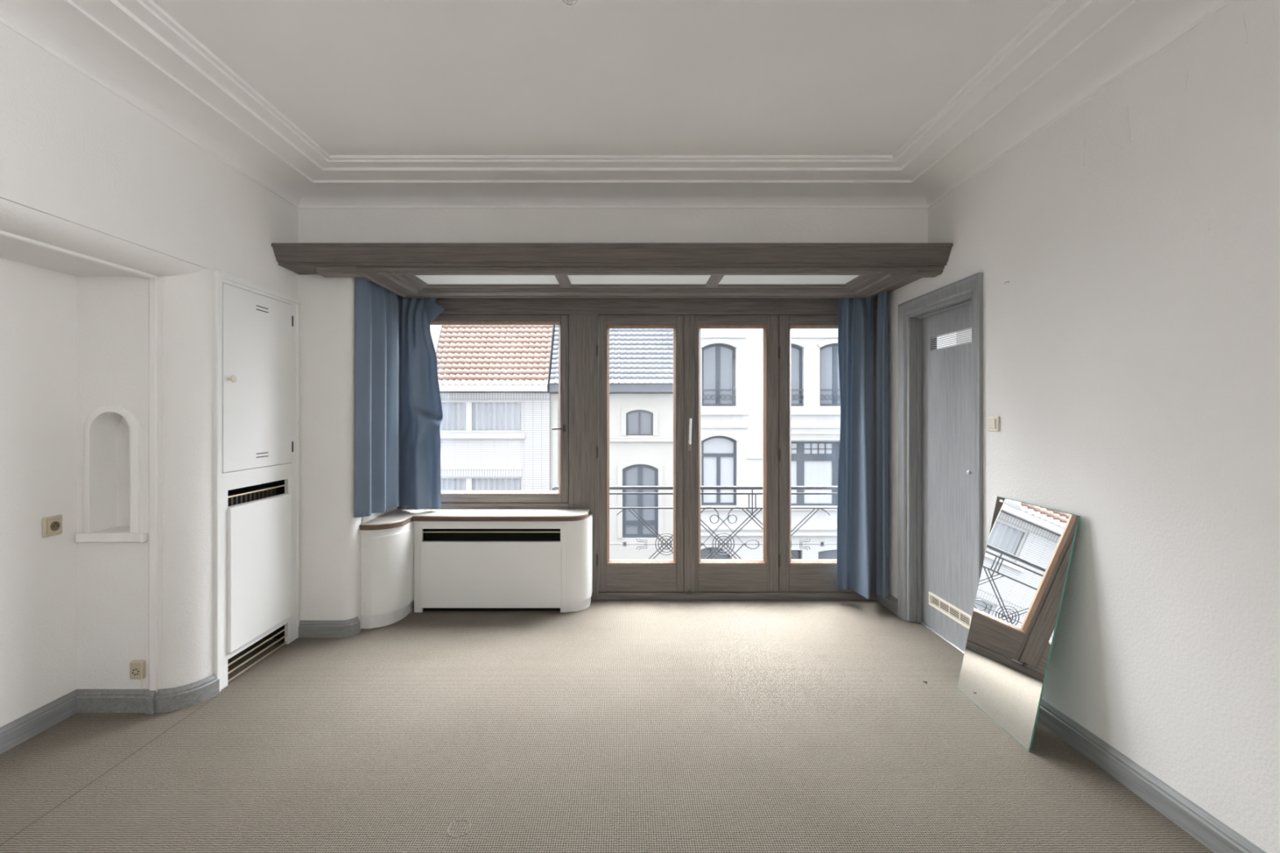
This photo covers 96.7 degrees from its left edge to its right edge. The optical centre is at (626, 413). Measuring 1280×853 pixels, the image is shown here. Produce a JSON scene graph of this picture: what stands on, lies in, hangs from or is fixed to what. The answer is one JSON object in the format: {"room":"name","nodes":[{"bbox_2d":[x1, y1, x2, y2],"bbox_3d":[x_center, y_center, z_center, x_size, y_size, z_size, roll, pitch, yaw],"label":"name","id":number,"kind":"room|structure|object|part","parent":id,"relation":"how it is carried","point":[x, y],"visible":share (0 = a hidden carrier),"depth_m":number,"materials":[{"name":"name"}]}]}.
{"room":"empty living room","nodes":[
{"label":"empty living room","id":0,"kind":"room"},
{"bbox_2d":[0,22,298,727],"bbox_3d":[-2.405,-0.015,0.545,0.690,2.830,6.290,0,0,0],"label":"wall","id":1,"kind":"structure","parent":0,"point":[84,171],"depth_m":2.64,"materials":[{"name":"paint"}]},
{"bbox_2d":[42,515,62,537],"bbox_3d":[-2.578,0.507,2.560,0.024,0.088,0.084,0,0,0],"label":"power socket","id":2,"kind":"object","parent":1,"relation":"attached to","point":[51,526],"visible":1,"depth_m":2.55,"materials":[{"name":"beige plastic"}]},
{"bbox_3d":[-2.575,0.507,2.560,0.007,0.064,0.060,0,0,0],"label":"frame","id":3,"kind":"part","parent":2,"relation":"part of","materials":[{"name":"beige plastic"}]},
{"bbox_2d":[0,230,158,693],"bbox_3d":[-2.224,0.372,1.445,0.036,2.055,2.490,0,0,0],"label":"trim","id":4,"kind":"structure","parent":1,"relation":"attached to","point":[153,279],"depth_m":2.67,"materials":[{"name":"paint"}]},
{"bbox_2d":[0,673,219,754],"bbox_3d":[-2.315,1.349,1.525,0.550,0.102,2.650,0,0,0],"label":"baseboard","id":5,"kind":"structure","parent":1,"relation":"attached to","point":[17,731],"depth_m":2.66,"materials":[{"name":"grey wood"}]},
{"bbox_2d":[75,404,147,542],"bbox_3d":[-2.409,0.281,2.662,0.311,0.644,0.039,0,0,0],"label":"niche","id":6,"kind":"object","parent":1,"relation":"attached to","point":[135,535],"visible":1,"depth_m":2.66,"materials":[{"name":"paint"}]},
{"bbox_3d":[-2.409,0.581,2.661,0.311,0.045,0.038,0,0,0],"label":"niche sill","id":7,"kind":"part","parent":6,"relation":"part of","materials":[{"name":"paint"}]},
{"bbox_2d":[129,660,145,688],"bbox_3d":[-2.294,1.230,2.668,0.060,0.139,0.023,0,0,0],"label":"socket","id":8,"kind":"object","parent":1,"relation":"attached to","point":[137,668],"visible":1,"depth_m":2.66,"materials":[{"name":"beige plastic"}]},
{"bbox_2d":[151,0,1052,155],"bbox_3d":[-0.275,-1.490,0.460,4.950,0.120,6.520,0,0,0],"label":"ceiling","id":9,"kind":"structure","parent":0,"point":[355,77],"depth_m":2.36,"materials":[{"name":"paint"}]},
{"bbox_2d":[562,0,577,5],"bbox_3d":[-0.160,-1.292,1.600,0.070,0.277,0.069,0,0,0],"label":"pendant bulb","id":10,"kind":"object","parent":9,"relation":"hanging from","point":[570,2],"visible":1,"depth_m":1.60,"materials":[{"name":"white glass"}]},
{"bbox_2d":[0,600,1213,852],"bbox_3d":[-0.275,1.459,0.810,4.950,0.123,7.220,0,0,0],"label":"floor","id":11,"kind":"structure","parent":0,"point":[606,726],"depth_m":2.33,"materials":[{"name":"carpet"}]},
{"bbox_2d":[213,271,300,691],"bbox_3d":[-2.149,0.342,3.201,0.282,2.117,0.727,0,0,0],"label":"tall cabinet","id":12,"kind":"object","parent":11,"relation":"on","point":[256,327],"visible":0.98,"depth_m":3.13,"materials":[{"name":"white paint"}]},
{"bbox_3d":[-2.029,-0.178,2.925,0.042,0.036,0.036,0,0,0],"label":"knob","id":13,"kind":"part","parent":12,"relation":"part of","materials":[{"name":"beige plastic"}]},
{"bbox_3d":[-2.062,-0.181,3.188,0.024,0.966,0.593,0,0,0],"label":"door","id":14,"kind":"part","parent":12,"relation":"part of","materials":[{"name":"white paint"}]},
{"bbox_3d":[-2.046,0.860,3.191,0.020,0.748,0.530,0,0,0],"label":"panel","id":15,"kind":"part","parent":12,"relation":"part of","materials":[{"name":"white paint"}]},
{"bbox_2d":[360,520,423,628],"bbox_3d":[-1.607,1.078,3.940,0.234,0.644,0.520,0,0,0],"label":"base cabinet","id":16,"kind":"object","parent":11,"relation":"on","point":[387,555],"visible":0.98,"depth_m":3.73,"materials":[{"name":"white paint"}]},
{"bbox_3d":[-1.555,1.055,3.791,0.058,0.506,0.292,0,0,33],"label":"curved door","id":17,"kind":"part","parent":16,"relation":"part of","materials":[{"name":"white paint"}]},
{"bbox_2d":[359,508,426,530],"bbox_3d":[-1.611,0.736,3.966,0.224,0.039,0.599,0,0,0],"label":"board","id":18,"kind":"object","parent":16,"relation":"on","point":[397,517],"visible":0.98,"depth_m":3.84,"materials":[{"name":"white wood"}]},
{"bbox_2d":[413,514,592,612],"bbox_3d":[-0.876,1.078,4.122,1.239,0.644,0.276,0,0,0],"label":"radiator cover","id":19,"kind":"object","parent":11,"relation":"on","point":[459,566],"visible":0.92,"depth_m":3.98,"materials":[{"name":"white paint"}]},
{"bbox_3d":[-0.953,1.133,3.998,0.986,0.463,0.028,0,0,0],"label":"panel","id":20,"kind":"part","parent":19,"relation":"part of","materials":[{"name":"white paint"}]},
{"bbox_2d":[412,508,589,521],"bbox_3d":[-0.888,0.736,4.119,1.223,0.039,0.292,0,0,0],"label":"board","id":21,"kind":"object","parent":19,"relation":"on","point":[428,514],"visible":1,"depth_m":4.02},
{"bbox_2d":[956,496,1079,751],"bbox_3d":[1.775,0.911,2.622,0.207,0.980,0.548,0,0,2],"label":"frameless mirror","id":22,"kind":"object","parent":11,"relation":"on","point":[1029,548],"visible":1,"depth_m":2.57,"materials":[{"name":"silver glass"}]},
{"bbox_2d":[298,208,928,629],"bbox_3d":[-0.105,-0.015,4.000,4.390,2.830,0.860,0,0,0],"label":"wall","id":23,"kind":"structure","parent":0,"point":[330,533],"depth_m":3.57,"materials":[{"name":"paint"}]},
{"bbox_2d":[298,616,359,637],"bbox_3d":[-1.877,1.349,3.570,0.366,0.102,0.076,0,0,-12],"label":"baseboard","id":24,"kind":"structure","parent":23,"relation":"attached to","point":[351,627],"depth_m":3.55,"materials":[{"name":"grey wood"}]},
{"bbox_2d":[354,277,399,517],"bbox_3d":[-1.652,-0.121,3.837,0.095,1.566,0.515,0,0,5],"label":"curtain","id":25,"kind":"object","parent":23,"relation":"hanging from","point":[376,308],"visible":0.97,"depth_m":3.76,"materials":[{"name":"blue fabric"}]},
{"bbox_2d":[396,294,444,509],"bbox_3d":[-1.545,-0.097,4.162,0.449,1.582,0.141,0,0,0],"label":"curtain","id":26,"kind":"object","parent":23,"relation":"hanging from","point":[420,415],"visible":0.7,"depth_m":4.16,"materials":[{"name":"blue fabric"}]},
{"bbox_2d":[271,243,953,274],"bbox_3d":[-0.085,-0.930,3.482,3.950,0.116,0.375,0,0,0],"label":"beam","id":27,"kind":"structure","parent":23,"relation":"attached to","point":[298,258],"depth_m":3.33,"materials":[{"name":"brown wood"}]},
{"bbox_2d":[315,266,944,297],"bbox_3d":[0.018,-0.874,3.833,3.745,0.092,0.895,0,0,0],"label":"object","id":28,"kind":"object","parent":23,"relation":"attached to","point":[404,282],"visible":0.98,"depth_m":3.73,"materials":[{"name":"brown wood"}]},
{"bbox_3d":[-0.891,-0.871,3.643,0.898,0.006,0.375,0,0,0],"label":"white panel","id":29,"kind":"part","parent":28,"relation":"part of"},
{"bbox_3d":[0.078,-0.871,3.643,0.917,0.006,0.375,0,0,0],"label":"white panel","id":30,"kind":"part","parent":28,"relation":"part of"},
{"bbox_3d":[1.034,-0.871,3.643,0.871,0.006,0.375,0,0,0],"label":"white panel","id":31,"kind":"part","parent":28,"relation":"part of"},
{"bbox_2d":[396,293,878,599],"bbox_3d":[0.083,0.180,4.325,3.615,2.440,0.189,0,0,0],"label":"window","id":32,"kind":"structure","parent":23,"relation":"in","point":[562,495],"depth_m":4.27,"materials":[{"name":"brown wood"}]},
{"bbox_3d":[-0.508,0.113,4.255,0.096,0.056,0.049,0,0,0],"label":"handle","id":33,"kind":"part","parent":32,"relation":"part of","materials":[{"name":"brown metal"}]},
{"bbox_2d":[595,315,684,591],"bbox_3d":[0.099,0.301,4.300,0.660,2.082,0.080,0,0,0],"label":"door","id":34,"kind":"structure","parent":32,"relation":"attached to","point":[614,575],"depth_m":4.28,"materials":[{"name":"brown wood"}]},
{"bbox_2d":[684,315,778,594],"bbox_3d":[0.786,0.308,4.282,0.713,2.095,0.116,0,0,0],"label":"door","id":35,"kind":"structure","parent":32,"relation":"attached to","point":[700,575],"depth_m":4.28,"materials":[{"name":"brown wood"}]},
{"bbox_3d":[0.470,0.184,4.263,0.032,0.193,0.010,0,0,0],"label":"handle plate","id":36,"kind":"part","parent":35,"relation":"part of","materials":[{"name":"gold metal"}]},
{"bbox_3d":[0.470,0.135,4.244,0.026,0.193,0.040,0,0,0],"label":"lever","id":37,"kind":"part","parent":35,"relation":"part of","materials":[{"name":"silver metal"}]},
{"bbox_2d":[778,315,854,591],"bbox_3d":[1.471,0.301,4.304,0.664,2.082,0.072,0,0,0],"label":"door","id":38,"kind":"structure","parent":32,"relation":"attached to","point":[794,575],"depth_m":4.28,"materials":[{"name":"brown wood"}]},
{"bbox_2d":[836,296,873,599],"bbox_3d":[1.686,0.205,4.112,0.274,2.195,0.231,0,0,0],"label":"curtain","id":39,"kind":"object","parent":23,"relation":"hanging from","point":[855,515],"visible":0.98,"depth_m":4.18,"materials":[{"name":"blue fabric"}]},
{"bbox_2d":[887,0,1279,852],"bbox_3d":[1.968,-0.015,0.915,0.163,2.830,7.030,0,0,0],"label":"wall","id":40,"kind":"structure","parent":0,"point":[1131,341],"depth_m":2.02,"materials":[{"name":"paint"}]},
{"bbox_2d":[0,0,1234,208],"bbox_3d":[-0.085,-1.362,0.485,3.950,0.156,6.170,0,0,0],"label":"crown molding","id":41,"kind":"structure","parent":40,"relation":"attached to","point":[1072,51],"depth_m":2.81,"materials":[{"name":"paint"}]},
{"bbox_2d":[875,290,888,598],"bbox_3d":[1.836,0.211,4.093,0.067,2.193,0.148,0,0,0],"label":"curtain","id":42,"kind":"object","parent":40,"relation":"hanging from","point":[882,353],"visible":0.98,"depth_m":4.09,"materials":[{"name":"blue fabric"}]},
{"bbox_2d":[897,272,982,653],"bbox_3d":[1.956,0.328,3.470,0.177,2.152,0.904,0,0,0],"label":"door","id":43,"kind":"structure","parent":40,"relation":"in","point":[940,344],"depth_m":3.58,"materials":[{"name":"grey wood"}]},
{"bbox_2d":[928,591,971,629],"bbox_3d":[1.987,1.203,3.482,0.036,0.082,0.459,0,0,0],"label":"vent","id":44,"kind":"object","parent":43,"relation":"attached to","point":[940,604],"depth_m":3.48,"materials":[{"name":"beige plastic"}]},
{"bbox_3d":[1.984,-0.450,3.467,0.009,0.086,0.465,0,0,0],"label":"ribbed glass","id":45,"kind":"part","parent":43,"relation":"part of","materials":[{"name":"grey glass"}]},
{"bbox_3d":[1.992,-0.450,3.440,0.006,0.096,0.420,0,0,0],"label":"frosted pane","id":46,"kind":"part","parent":43,"relation":"part of","materials":[{"name":"white glass"}]},
{"bbox_2d":[987,415,999,431],"bbox_3d":[1.879,0.053,2.923,0.022,0.080,0.080,0,0,0],"label":"light switch","id":47,"kind":"object","parent":40,"relation":"attached to","point":[993,420],"visible":1,"depth_m":2.91,"materials":[{"name":"beige plastic"}]},
{"bbox_2d":[875,593,1266,852],"bbox_3d":[1.880,1.349,0.835,0.020,0.102,6.870,0,0,0],"label":"baseboard","id":48,"kind":"structure","parent":40,"relation":"attached to","point":[1208,830],"depth_m":2.06,"materials":[{"name":"grey wood"}]},
{"label":"outside","id":49,"kind":"structure","parent":0,"visible":0},
{"bbox_3d":[0.700,1.620,4.715,2.800,0.160,0.570,0,0,0],"label":"balcony slab","id":50,"kind":"object","parent":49,"visible":0},
{"bbox_2d":[551,485,837,559],"bbox_3d":[0.700,1.080,4.850,2.668,0.920,0.040,0,0,0],"label":"balcony railing","id":51,"kind":"object","parent":50,"relation":"on","point":[556,487],"visible":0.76,"depth_m":4.85,"materials":[{"name":"grey metal"}]},
{"bbox_3d":[0.700,0.634,4.850,2.640,0.028,0.040,0,0,0],"label":"handrail","id":52,"kind":"part","parent":51,"relation":"part of","materials":[{"name":"grey metal"}]},
{"bbox_3d":[0.700,1.113,4.850,2.640,0.007,0.012,0,0,0],"label":"rail","id":53,"kind":"part","parent":51,"relation":"part of","materials":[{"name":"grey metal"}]},
{"bbox_3d":[0.700,0.807,4.850,2.640,0.013,0.012,0,0,0],"label":"rail","id":54,"kind":"part","parent":51,"relation":"part of","materials":[{"name":"grey metal"}]},
{"bbox_3d":[0.700,0.684,4.850,2.640,0.014,0.012,0,0,0],"label":"rail","id":55,"kind":"part","parent":51,"relation":"part of","materials":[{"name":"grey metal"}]},
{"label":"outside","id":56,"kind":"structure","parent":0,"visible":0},
{"bbox_3d":[0.000,4.900,8.700,120.000,0.200,102.600,0,0,0],"label":"ground","id":57,"kind":"structure","parent":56,"visible":0},
{"bbox_2d":[430,324,555,490],"bbox_3d":[-5.578,-0.750,19.760,6.818,11.100,8.480,0,0,0],"label":"neighboring building","id":58,"kind":"structure","parent":57,"relation":"on","point":[494,380],"depth_m":16.00,"materials":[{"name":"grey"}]},
{"bbox_2d":[440,402,466,430],"bbox_3d":[-5.477,0.087,16.135,1.945,0.795,0.070,0,0,0],"label":"curtain","id":59,"kind":"object","parent":58,"relation":"hanging from","point":[454,414],"depth_m":16.13,"materials":[{"name":"grey fabric"}]},
{"bbox_2d":[440,478,466,490],"bbox_3d":[-5.477,2.283,16.135,1.945,0.887,0.070,0,0,0],"label":"curtain","id":60,"kind":"object","parent":58,"relation":"hanging from","point":[446,484],"depth_m":16.13,"materials":[{"name":"grey fabric"}]},
{"bbox_3d":[-4.792,0.632,16.010,3.866,0.154,0.220,0,0,0],"label":"window sill","id":61,"kind":"part","parent":58,"relation":"part of","materials":[{"name":"grey"}]},
{"bbox_2d":[471,478,520,490],"bbox_3d":[-3.706,2.283,16.135,1.390,0.887,0.070,0,0,0],"label":"curtain","id":62,"kind":"object","parent":58,"relation":"hanging from","point":[477,484],"depth_m":16.13,"materials":[{"name":"grey fabric"}]},
{"bbox_2d":[471,402,520,430],"bbox_3d":[-3.706,0.087,16.135,1.390,0.795,0.070,0,0,0],"label":"curtain","id":63,"kind":"object","parent":58,"relation":"hanging from","point":[485,415],"depth_m":16.13,"materials":[{"name":"grey fabric"}]},
{"bbox_2d":[549,324,673,559],"bbox_3d":[-0.267,-0.137,19.836,3.784,9.875,8.328,0,0,0],"label":"house","id":64,"kind":"structure","parent":57,"relation":"on","point":[642,360],"depth_m":16.05,"materials":[{"name":"white paint"}]},
{"bbox_3d":[0.360,0.262,16.140,0.661,0.630,0.001,0,0,0],"label":"pane","id":65,"kind":"part","parent":64,"relation":"part of","materials":[{"name":"grey glass"}]},
{"bbox_3d":[0.381,2.473,16.140,0.828,1.907,0.001,0,0,0],"label":"pane","id":66,"kind":"part","parent":64,"relation":"part of","materials":[{"name":"grey glass"}]},
{"bbox_2d":[700,328,840,559],"bbox_3d":[5.676,-0.650,20.450,8.103,10.900,9.100,0,0,0],"label":"townhouse","id":67,"kind":"structure","parent":57,"relation":"on","point":[731,359],"depth_m":16.00,"materials":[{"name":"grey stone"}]},
{"bbox_3d":[2.386,4.282,16.240,1.032,0.916,0.001,0,0,0],"label":"pane","id":68,"kind":"part","parent":67,"relation":"part of","materials":[{"name":"glass"}]},
{"bbox_3d":[2.591,-1.090,16.180,0.827,1.629,0.001,0,0,0],"label":"pane","id":69,"kind":"part","parent":67,"relation":"part of","materials":[{"name":"grey glass"}]},
{"bbox_3d":[2.596,1.614,16.140,0.857,1.834,0.001,0,0,0],"label":"pane","id":70,"kind":"part","parent":67,"relation":"part of","materials":[{"name":"white glass"}]},
{"bbox_2d":[700,338,739,347],"bbox_3d":[2.591,-1.969,15.988,1.127,0.250,0.045,0,0,0],"label":"hood","id":71,"kind":"object","parent":67,"relation":"attached to","point":[735,343],"depth_m":15.97,"materials":[{"name":"white paint"}]},
{"bbox_2d":[700,431,740,440],"bbox_3d":[2.606,0.637,15.988,1.177,0.280,0.045,0,0,0],"label":"hood","id":72,"kind":"object","parent":67,"relation":"attached to","point":[735,435],"depth_m":15.97,"materials":[{"name":"white paint"}]},
{"bbox_3d":[2.488,-2.144,15.985,1.728,0.051,0.070,0,0,0],"label":"moulding","id":73,"kind":"part","parent":67,"relation":"part of","materials":[{"name":"white paint"}]},
{"bbox_3d":[2.519,0.391,15.985,1.789,0.041,0.070,0,0,0],"label":"moulding","id":74,"kind":"part","parent":67,"relation":"part of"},
{"bbox_3d":[2.519,-0.021,15.965,1.789,0.123,0.110,0,0,0],"label":"moulding","id":75,"kind":"part","parent":67,"relation":"part of","materials":[{"name":"white paint"}]},
{"bbox_3d":[3.661,1.254,15.990,0.617,0.041,0.060,0,0,0],"label":"moulding","id":76,"kind":"part","parent":67,"relation":"part of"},
{"bbox_3d":[5.676,3.393,15.970,8.103,0.082,0.100,0,0,0],"label":"moulding","id":77,"kind":"part","parent":67,"relation":"part of","materials":[{"name":"white paint"}]},
{"bbox_3d":[5.676,3.229,15.980,8.103,0.082,0.080,0,0,0],"label":"moulding","id":78,"kind":"part","parent":67,"relation":"part of","materials":[{"name":"white paint"}]},
{"bbox_3d":[5.676,2.674,15.970,8.103,0.082,0.100,0,0,0],"label":"moulding","id":79,"kind":"part","parent":67,"relation":"part of","materials":[{"name":"white paint"}]},
{"bbox_3d":[4.710,4.323,16.190,0.332,0.834,0.001,0,0,0],"label":"pane","id":80,"kind":"part","parent":67,"relation":"part of","materials":[{"name":"glass"}]},
{"bbox_3d":[4.514,-1.090,16.180,0.785,1.629,0.001,0,0,0],"label":"pane","id":81,"kind":"part","parent":67,"relation":"part of","materials":[{"name":"grey glass"}]},
{"bbox_2d":[791,338,807,347],"bbox_3d":[4.514,-1.969,15.988,1.086,0.250,0.045,0,0,0],"label":"hood","id":82,"kind":"object","parent":67,"relation":"attached to","point":[802,343],"depth_m":15.97,"materials":[{"name":"white paint"}]},
{"bbox_3d":[5.203,1.702,16.120,1.525,1.700,0.001,0,0,0],"label":"pane","id":83,"kind":"part","parent":67,"relation":"part of","materials":[{"name":"white glass"}]},
{"bbox_3d":[7.136,-2.144,15.985,5.182,0.051,0.070,0,0,0],"label":"moulding","id":84,"kind":"part","parent":67,"relation":"part of","materials":[{"name":"white paint"}]},
{"bbox_3d":[7.136,0.730,15.960,5.182,0.041,0.120,0,0,0],"label":"moulding","id":85,"kind":"part","parent":67,"relation":"part of","materials":[{"name":"white paint"}]},
{"bbox_3d":[7.136,0.560,15.980,5.182,0.051,0.080,0,0,0],"label":"moulding","id":86,"kind":"part","parent":67,"relation":"part of","materials":[{"name":"white paint"}]},
{"bbox_3d":[7.136,0.391,15.985,5.182,0.041,0.070,0,0,0],"label":"moulding","id":87,"kind":"part","parent":67,"relation":"part of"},
{"bbox_3d":[7.136,-0.021,15.965,5.182,0.123,0.110,0,0,0],"label":"moulding","id":88,"kind":"part","parent":67,"relation":"part of","materials":[{"name":"white paint"}]},
{"bbox_2d":[817,338,838,347],"bbox_3d":[5.913,-1.969,15.988,1.127,0.250,0.045,0,0,0],"label":"hood","id":89,"kind":"object","parent":67,"relation":"attached to","point":[820,342],"depth_m":15.97,"materials":[{"name":"white paint"}]},
{"bbox_3d":[6.118,4.313,16.190,1.340,0.855,0.001,0,0,0],"label":"pane","id":90,"kind":"part","parent":67,"relation":"part of","materials":[{"name":"grey glass"}]},
{"bbox_3d":[5.913,-1.090,16.180,0.827,1.629,0.001,0,0,0],"label":"pane","id":91,"kind":"part","parent":67,"relation":"part of","materials":[{"name":"grey glass"}]}
]}

